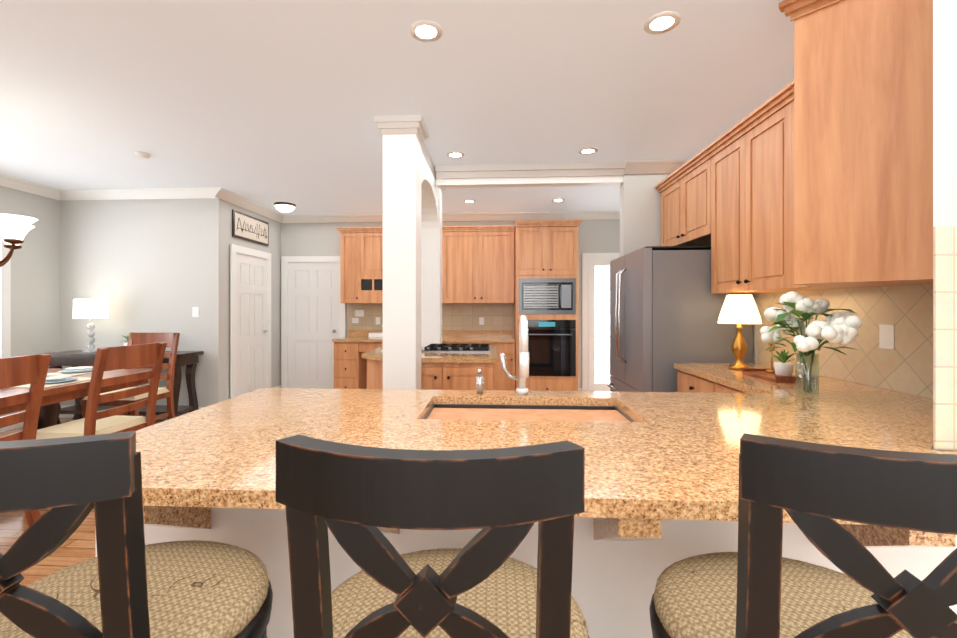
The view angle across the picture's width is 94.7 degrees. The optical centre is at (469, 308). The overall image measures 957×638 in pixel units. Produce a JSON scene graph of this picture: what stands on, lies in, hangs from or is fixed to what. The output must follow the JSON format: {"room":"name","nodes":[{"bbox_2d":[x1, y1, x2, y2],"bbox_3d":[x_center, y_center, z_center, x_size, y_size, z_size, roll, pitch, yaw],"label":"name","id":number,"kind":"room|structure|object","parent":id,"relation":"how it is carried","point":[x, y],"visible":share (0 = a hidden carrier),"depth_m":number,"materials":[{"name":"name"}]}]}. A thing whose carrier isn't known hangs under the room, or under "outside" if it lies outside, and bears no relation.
{"room":"kitchen","nodes":[
{"label":"kitchen","id":0,"kind":"room"},
{"bbox_2d":[0,186,59,416],"bbox_3d":[-5.268,-0.051,1.714,0.150,2.740,7.330,0,0,3],"label":"wall","id":1,"kind":"structure","parent":0,"point":[35,293],"depth_m":5.08,"materials":[{"name":"grey paint"}]},
{"bbox_2d":[0,235,10,357],"bbox_3d":[-5.110,-0.140,4.054,0.140,1.660,1.500,0,0,3],"label":"window","id":2,"kind":"structure","parent":1,"relation":"in","point":[5,310],"depth_m":4.75,"materials":[{"name":"white"}]},
{"bbox_2d":[0,174,59,199],"bbox_3d":[-5.146,-1.368,1.778,0.085,0.105,7.170,0,0,3],"label":"crown molding","id":3,"kind":"structure","parent":1,"relation":"attached to","point":[5,181],"depth_m":4.96,"materials":[{"name":"white"}]},
{"bbox_2d":[0,418,166,585],"bbox_3d":[-1.531,1.370,2.339,7.540,0.100,9.000,0,0,3],"label":"floor","id":4,"kind":"structure","parent":0,"point":[77,546],"depth_m":2.49,"materials":[{"name":"brown wood"}]},
{"bbox_2d":[0,353,50,526],"bbox_3d":[-2.694,0.791,2.256,0.613,1.071,0.556,0,0,3],"label":"chair","id":5,"kind":"object","parent":4,"relation":"on","point":[32,370],"visible":0.73,"depth_m":2.44,"materials":[{"name":"brown wood"}]},
{"bbox_2d":[0,368,151,429],"bbox_3d":[-3.493,0.935,2.901,1.120,0.751,2.400,0,0,3],"label":"dining table","id":6,"kind":"object","parent":4,"relation":"on","point":[50,407],"visible":0.19,"depth_m":3.38,"materials":[{"name":"brown wood"}]},
{"bbox_2d":[9,371,91,387],"bbox_3d":[-3.138,0.539,3.332,0.320,0.040,0.440,0,0,3],"label":"placemat","id":7,"kind":"object","parent":6,"relation":"on","point":[61,377],"depth_m":3.37,"materials":[{"name":"beige"}]},
{"bbox_2d":[48,366,92,373],"bbox_3d":[-3.437,0.539,3.879,0.320,0.040,0.440,0,0,3],"label":"plate","id":8,"kind":"object","parent":6,"relation":"on","point":[82,368],"depth_m":3.89,"materials":[{"name":"beige ceramic"}]},
{"bbox_2d":[36,342,166,509],"bbox_3d":[-2.644,0.791,3.142,0.618,1.071,0.562,0,0,3],"label":"chair","id":9,"kind":"object","parent":4,"relation":"on","point":[94,421],"visible":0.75,"depth_m":3.07,"materials":[{"name":"brown wood"}]},
{"bbox_2d":[46,350,203,424],"bbox_3d":[-3.952,0.916,5.050,1.600,0.831,0.407,0,0,3],"label":"console table","id":10,"kind":"object","parent":4,"relation":"on","point":[79,358],"visible":0.48,"depth_m":4.93,"materials":[{"name":"brown wood"}]},
{"bbox_2d":[73,299,107,351],"bbox_3d":[-4.362,0.197,5.074,0.310,0.605,0.310,0,0,3],"label":"light","id":11,"kind":"object","parent":10,"relation":"on","point":[90,308],"visible":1,"depth_m":5.00,"materials":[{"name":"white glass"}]},
{"bbox_2d":[123,333,128,345],"bbox_3d":[-3.856,0.387,5.091,0.284,0.226,0.208,0,0,3],"label":"potted plant","id":12,"kind":"object","parent":10,"relation":"on","point":[126,342],"visible":0.12,"depth_m":5.04,"materials":[{"name":"white"}]},
{"bbox_2d":[80,332,179,419],"bbox_3d":[-3.405,0.792,4.462,0.540,1.071,0.598,0,0,3],"label":"head chair","id":13,"kind":"object","parent":4,"relation":"on","point":[171,340],"visible":0.35,"depth_m":4.63,"materials":[{"name":"brown wood"}]},
{"bbox_2d":[0,431,272,637],"bbox_3d":[-0.637,0.745,0.797,0.536,1.152,0.545,0,0,3],"label":"stool","id":14,"kind":"object","parent":4,"relation":"on","point":[126,582],"visible":1,"depth_m":0.59,"materials":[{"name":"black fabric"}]},
{"bbox_2d":[140,403,435,533],"bbox_3d":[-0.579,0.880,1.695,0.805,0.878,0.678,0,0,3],"label":"countertop edge","id":15,"kind":"object","parent":4,"relation":"on","point":[181,486],"depth_m":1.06,"materials":[{"name":"brown stone"}]},
{"bbox_2d":[334,342,371,388],"bbox_3d":[-1.698,0.891,6.400,0.350,0.860,0.600,0,0,3],"label":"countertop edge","id":16,"kind":"object","parent":4,"relation":"on","point":[350,363],"depth_m":6.10,"materials":[{"name":"brown wood"}]},
{"bbox_2d":[332,338,514,341],"bbox_3d":[-0.625,0.441,6.326,2.520,0.040,0.633,0,0,3],"label":"countertop","id":17,"kind":"structure","parent":16,"relation":"on","point":[336,339],"depth_m":6.05,"materials":[{"name":"beige stone"}]},
{"bbox_2d":[369,333,382,336],"bbox_3d":[-1.255,0.391,6.521,0.440,0.059,0.220,0,0,3],"label":"charger","id":18,"kind":"object","parent":17,"relation":"on","point":[375,334],"visible":0.36,"depth_m":6.43,"materials":[{"name":"white plastic"}]},
{"bbox_2d":[374,115,428,388],"bbox_3d":[-0.519,-0.050,3.409,0.350,2.740,0.350,0,0,3],"label":"column","id":19,"kind":"structure","parent":4,"relation":"on","point":[405,137],"depth_m":3.29,"materials":[{"name":"white paint"}]},
{"bbox_2d":[362,344,496,389],"bbox_3d":[-0.349,0.839,4.111,1.200,0.962,1.088,0,0,3],"label":"kitchen island","id":20,"kind":"object","parent":4,"relation":"on","point":[450,366],"visible":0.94,"depth_m":3.60,"materials":[{"name":"brown wood"}]},
{"bbox_2d":[276,434,588,637],"bbox_3d":[-0.038,0.745,0.764,0.536,1.152,0.546,0,0,3],"label":"stool","id":21,"kind":"object","parent":4,"relation":"on","point":[482,583],"visible":1,"depth_m":0.54,"materials":[{"name":"black wood"}]},
{"bbox_2d":[421,188,444,345],"bbox_3d":[-0.440,-0.049,4.822,0.350,2.740,0.320,0,0,3],"label":"pier","id":22,"kind":"object","parent":4,"relation":"on","point":[431,285],"visible":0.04,"depth_m":4.71,"materials":[{"name":"white paint"}]},
{"bbox_2d":[442,342,483,344],"bbox_3d":[-0.348,0.891,6.324,1.054,0.860,0.600,0,0,3],"label":"countertop edge","id":23,"kind":"object","parent":4,"relation":"on","point":[449,343],"depth_m":6.00,"materials":[{"name":"beige stone"}]},
{"bbox_2d":[484,342,514,389],"bbox_3d":[0.347,0.891,6.285,0.574,0.860,0.600,0,0,3],"label":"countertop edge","id":24,"kind":"object","parent":4,"relation":"on","point":[500,380],"depth_m":5.98,"materials":[{"name":"brown wood"}]},
{"bbox_2d":[514,220,582,390],"bbox_3d":[1.074,0.075,6.188,0.873,2.492,0.701,0,0,3],"label":"tall cabinet","id":25,"kind":"object","parent":4,"relation":"on","point":[546,278],"visible":0.96,"depth_m":5.89,"materials":[{"name":"brown wood"}]},
{"bbox_2d":[428,403,683,540],"bbox_3d":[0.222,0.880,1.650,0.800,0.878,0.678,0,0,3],"label":"countertop edge","id":26,"kind":"object","parent":4,"relation":"on","point":[652,459],"depth_m":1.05,"materials":[{"name":"brown stone"}]},
{"bbox_2d":[136,395,956,454],"bbox_3d":[0.465,0.419,1.634,3.086,0.040,0.683,0,0,3],"label":"countertop","id":27,"kind":"structure","parent":26,"relation":"on","point":[662,426],"depth_m":1.49,"materials":[{"name":"beige stone"}]},
{"bbox_2d":[476,315,528,394],"bbox_3d":[0.148,0.214,2.003,0.244,0.369,0.197,0,0,3],"label":"faucet","id":28,"kind":"object","parent":27,"relation":"on","point":[521,389],"visible":1,"depth_m":2.04,"materials":[{"name":"white metal"}]},
{"bbox_2d":[607,246,752,391],"bbox_3d":[1.700,0.414,3.784,0.871,1.772,0.950,0,0,3],"label":"fridge","id":29,"kind":"object","parent":4,"relation":"on","point":[666,305],"visible":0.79,"depth_m":3.32,"materials":[{"name":"grey metal"}]},
{"bbox_2d":[672,367,759,398],"bbox_3d":[1.787,0.881,2.668,0.590,0.878,1.130,0,0,3],"label":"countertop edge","id":30,"kind":"object","parent":4,"relation":"on","point":[688,386],"depth_m":2.63,"materials":[{"name":"brown wood"}]},
{"bbox_2d":[674,363,911,398],"bbox_3d":[1.779,0.420,2.648,0.616,0.040,1.170,0,0,3],"label":"countertop","id":31,"kind":"structure","parent":30,"relation":"on","point":[718,372],"depth_m":2.29,"materials":[{"name":"beige stone"}]},
{"bbox_2d":[718,295,761,369],"bbox_3d":[1.787,0.154,2.923,0.253,0.490,0.253,0,0,3],"label":"lamp","id":32,"kind":"object","parent":31,"relation":"on","point":[738,310],"visible":0.98,"depth_m":2.87,"materials":[{"name":"white fabric"}]},
{"bbox_2d":[742,325,817,382],"bbox_3d":[1.764,0.249,2.524,0.220,0.299,0.320,0,0,3],"label":"decorative tray","id":33,"kind":"object","parent":31,"relation":"on","point":[781,371],"visible":0.73,"depth_m":2.46,"materials":[{"name":"brown wood"}]},
{"bbox_2d":[760,291,861,396],"bbox_3d":[1.571,0.157,2.019,0.439,0.483,0.497,0,0,3],"label":"flower vase","id":34,"kind":"object","parent":31,"relation":"on","point":[797,311],"visible":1,"depth_m":2.00,"materials":[{"name":"clear glass"}]},
{"bbox_2d":[649,433,956,637],"bbox_3d":[0.582,0.745,0.749,0.533,1.152,0.546,0,0,3],"label":"stool","id":35,"kind":"object","parent":4,"relation":"on","point":[757,585],"visible":1,"depth_m":0.55,"materials":[{"name":"black wood"}]},
{"bbox_2d":[684,455,935,547],"bbox_3d":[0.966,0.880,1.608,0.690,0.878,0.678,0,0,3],"label":"countertop edge","id":36,"kind":"object","parent":4,"relation":"on","point":[711,482],"depth_m":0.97,"materials":[{"name":"brown stone"}]},
{"bbox_2d":[60,198,280,406],"bbox_3d":[-3.982,-0.049,6.144,2.217,2.740,1.680,0,0,3],"label":"wall block","id":37,"kind":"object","parent":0,"point":[153,265],"visible":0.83,"depth_m":5.32,"materials":[{"name":"grey paint"}]},
{"bbox_2d":[60,187,227,199],"bbox_3d":[-3.903,-1.367,5.257,1.995,0.105,0.085,0,0,3],"label":"crown molding","id":38,"kind":"structure","parent":37,"relation":"attached to","point":[209,192],"depth_m":5.25,"materials":[{"name":"white"}]},
{"bbox_2d":[192,307,198,316],"bbox_3d":[-3.269,0.041,5.258,0.080,0.120,0.007,0,0,3],"label":"light switch","id":39,"kind":"object","parent":37,"relation":"attached to","point":[195,311],"visible":1,"depth_m":5.25,"materials":[{"name":"white plastic"}]},
{"bbox_2d":[232,209,268,245],"bbox_3d":[-2.934,-1.069,5.935,0.027,0.340,0.860,0,0,3],"label":"wall sign","id":40,"kind":"object","parent":37,"relation":"attached to","point":[246,227],"visible":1,"depth_m":5.86,"materials":[{"name":"brown wood"}]},
{"bbox_2d":[222,191,283,222],"bbox_3d":[-2.906,-1.366,5.979,0.085,0.105,1.410,0,0,3],"label":"crown molding","id":41,"kind":"structure","parent":37,"relation":"attached to","point":[233,198],"depth_m":5.92,"materials":[{"name":"white"}]},
{"bbox_2d":[0,0,793,214],"bbox_3d":[-1.536,-2.850,2.341,7.530,2.860,9.000,0,0,3],"label":"ceiling","id":42,"kind":"structure","parent":0,"point":[267,103],"depth_m":2.85,"materials":[{"name":"grey paint"}]},
{"bbox_2d":[0,214,37,266],"bbox_3d":[-3.493,-0.847,2.901,0.974,1.145,1.010,0,0,3],"label":"chandelier","id":43,"kind":"object","parent":42,"relation":"hanging from","point":[14,229],"visible":1,"depth_m":2.99,"materials":[{"name":"white glass"}]},
{"bbox_2d":[134,151,150,158],"bbox_3d":[-2.998,-1.402,4.036,0.130,0.034,0.130,0,0,3],"label":"smoke detector","id":44,"kind":"object","parent":42,"relation":"attached to","point":[141,154],"visible":1,"depth_m":4.00,"materials":[{"name":"white plastic"}]},
{"bbox_2d":[274,202,295,212],"bbox_3d":[-2.516,-1.363,6.002,0.280,0.109,0.280,0,0,3],"label":"flush ceiling light","id":45,"kind":"object","parent":42,"relation":"attached to","point":[285,207],"visible":1,"depth_m":5.92,"materials":[{"name":"white glass"}]},
{"bbox_2d":[410,20,442,41],"bbox_3d":[-0.224,-1.417,2.256,0.167,0.006,0.167,0,0,-9],"label":"recessed light","id":46,"kind":"object","parent":42,"relation":"in","point":[424,29],"depth_m":2.25,"materials":[{"name":"white"}]},
{"bbox_2d":[421,143,437,227],"bbox_3d":[-0.479,-1.140,4.124,0.220,0.560,1.180,0,0,3],"label":"arch","id":47,"kind":"object","parent":42,"relation":"attached to","point":[429,203],"visible":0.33,"depth_m":4.41,"materials":[{"name":"white paint"}]},
{"bbox_2d":[446,151,464,157],"bbox_3d":[-0.132,-1.416,4.064,0.167,0.006,0.167,0,0,-9],"label":"recessed light","id":48,"kind":"object","parent":42,"relation":"in","point":[455,154],"depth_m":4.05,"materials":[{"name":"white"}]},
{"bbox_2d":[463,200,475,202],"bbox_3d":[-0.002,-1.416,5.830,0.167,0.006,0.167,0,0,-9],"label":"recessed light","id":49,"kind":"object","parent":42,"relation":"in","point":[465,201],"depth_m":5.83,"materials":[{"name":"white"}]},
{"bbox_2d":[435,162,624,187],"bbox_3d":[0.586,-1.329,4.404,1.845,0.180,0.180,0,0,3],"label":"header beam","id":50,"kind":"structure","parent":42,"relation":"attached to","point":[536,175],"depth_m":4.35,"materials":[{"name":"white paint"}]},
{"bbox_2d":[552,198,564,201],"bbox_3d":[1.156,-1.416,5.764,0.167,0.006,0.167,0,0,-9],"label":"recessed light","id":51,"kind":"object","parent":42,"relation":"in","point":[554,200],"depth_m":5.76,"materials":[{"name":"white"}]},
{"bbox_2d":[579,147,597,154],"bbox_3d":[1.065,-1.416,3.966,0.167,0.006,0.167,0,0,-30],"label":"recessed light","id":52,"kind":"object","parent":42,"relation":"in","point":[589,150],"depth_m":3.95,"materials":[{"name":"white"}]},
{"bbox_2d":[644,11,680,33],"bbox_3d":[0.954,-1.417,2.190,0.167,0.006,0.167,0,0,-9],"label":"recessed light","id":53,"kind":"object","parent":42,"relation":"in","point":[661,21],"depth_m":2.18,"materials":[{"name":"white"}]},
{"bbox_2d":[281,219,619,388],"bbox_3d":[3.208,-1.478,6.455,12.260,5.600,0.249,0,0,3],"label":"wall","id":54,"kind":"structure","parent":0,"point":[314,316],"depth_m":6.72,"materials":[{"name":"grey paint"}]},
{"bbox_2d":[0,385,581,431],"bbox_3d":[1.893,1.247,2.146,14.100,0.145,8.700,0,0,3],"label":"baseboard","id":55,"kind":"structure","parent":54,"relation":"attached to","point":[11,427],"depth_m":5.26,"materials":[{"name":"white"}]},
{"bbox_2d":[336,225,514,302],"bbox_3d":[-0.637,-0.625,6.452,2.558,1.092,0.378,0,0,3],"label":"upper cabinet","id":56,"kind":"object","parent":54,"relation":"attached to","point":[477,264],"visible":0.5,"depth_m":6.29,"materials":[{"name":"brown wood"}]},
{"bbox_2d":[348,330,511,337],"bbox_3d":[-0.603,0.372,6.630,2.510,0.100,0.023,0,0,3],"label":"backsplash","id":57,"kind":"structure","parent":54,"relation":"attached to","point":[351,333],"depth_m":6.58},
{"bbox_2d":[348,303,512,329],"bbox_3d":[-0.603,0.121,6.634,2.510,0.400,0.020,0,0,3],"label":"backsplash","id":58,"kind":"structure","parent":54,"relation":"attached to","point":[458,316],"depth_m":6.61,"materials":[{"name":"tile"}]},
{"bbox_2d":[284,211,619,222],"bbox_3d":[-0.215,-1.366,6.581,5.390,0.105,0.085,0,0,3],"label":"crown molding","id":59,"kind":"structure","parent":54,"relation":"attached to","point":[573,215],"depth_m":6.55,"materials":[{"name":"white"}]},
{"bbox_2d":[582,253,619,390],"bbox_3d":[2.178,0.252,6.468,1.040,2.140,0.030,0,0,3],"label":"window","id":60,"kind":"structure","parent":54,"relation":"in","point":[595,321],"depth_m":6.49,"materials":[{"name":"white"}]},
{"bbox_2d":[95,507,956,637],"bbox_3d":[0.225,0.881,1.247,2.590,0.876,0.118,0,0,3],"label":"wall","id":61,"kind":"structure","parent":0,"point":[613,586],"depth_m":1.16,"materials":[{"name":"white paint"}]},
{"bbox_2d":[620,173,670,256],"bbox_3d":[1.843,-1.480,4.358,0.670,5.600,0.130,0,0,3],"label":"wall","id":62,"kind":"structure","parent":0,"point":[640,211],"depth_m":4.30,"materials":[{"name":"grey paint"}]},
{"bbox_2d":[624,159,687,173],"bbox_3d":[1.744,-1.367,4.257,0.655,0.105,0.085,0,0,3],"label":"crown molding","id":63,"kind":"structure","parent":62,"relation":"attached to","point":[650,166],"depth_m":4.25,"materials":[{"name":"white"}]},
{"bbox_2d":[753,294,761,363],"bbox_3d":[2.204,-1.480,3.130,0.170,5.600,2.542,0,0,3],"label":"wall","id":64,"kind":"structure","parent":0,"point":[754,295],"depth_m":3.28,"materials":[{"name":"grey paint"}]},
{"bbox_2d":[659,156,702,245],"bbox_3d":[1.985,-0.854,3.764,0.330,0.589,0.990,0,0,3],"label":"upper cabinet","id":65,"kind":"object","parent":64,"relation":"attached to","point":[681,197],"depth_m":3.75,"materials":[{"name":"brown wood"}]},
{"bbox_2d":[703,124,776,293],"bbox_3d":[1.933,-0.629,2.853,0.330,1.039,0.954,0,0,3],"label":"upper cabinet","id":66,"kind":"object","parent":64,"relation":"attached to","point":[727,168],"depth_m":3.02,"materials":[{"name":"brown wood"}]},
{"bbox_2d":[807,288,846,290],"bbox_3d":[1.904,-0.629,2.341,0.330,1.039,0.189,0,0,3],"label":"upper cabinet","id":67,"kind":"object","parent":64,"relation":"attached to","point":[808,289],"depth_m":2.42,"materials":[{"name":"brown wood"}]},
{"bbox_2d":[757,284,932,398],"bbox_3d":[2.086,0.144,2.586,0.004,0.509,1.340,0,0,3],"label":"backsplash","id":68,"kind":"structure","parent":64,"relation":"attached to","point":[905,365],"depth_m":2.23,"materials":[{"name":"tile"}]},
{"bbox_2d":[879,324,893,349],"bbox_3d":[2.061,0.140,2.177,0.007,0.120,0.080,0,0,3],"label":"outlet","id":69,"kind":"object","parent":68,"relation":"attached to","point":[886,336],"visible":1,"depth_m":2.18,"materials":[{"name":"white plastic"}]},
{"bbox_2d":[795,0,956,449],"bbox_3d":[1.676,-1.481,1.575,0.690,5.600,0.706,0,0,3],"label":"wall","id":70,"kind":"structure","parent":0,"point":[944,11],"depth_m":1.24,"materials":[{"name":"grey paint"}]},
{"bbox_2d":[751,0,932,291],"bbox_3d":[1.751,-0.718,1.947,0.588,1.216,0.601,0,0,3],"label":"upper cabinet","id":71,"kind":"object","parent":70,"relation":"attached to","point":[816,173],"depth_m":1.84,"materials":[{"name":"brown wood"}]}
]}

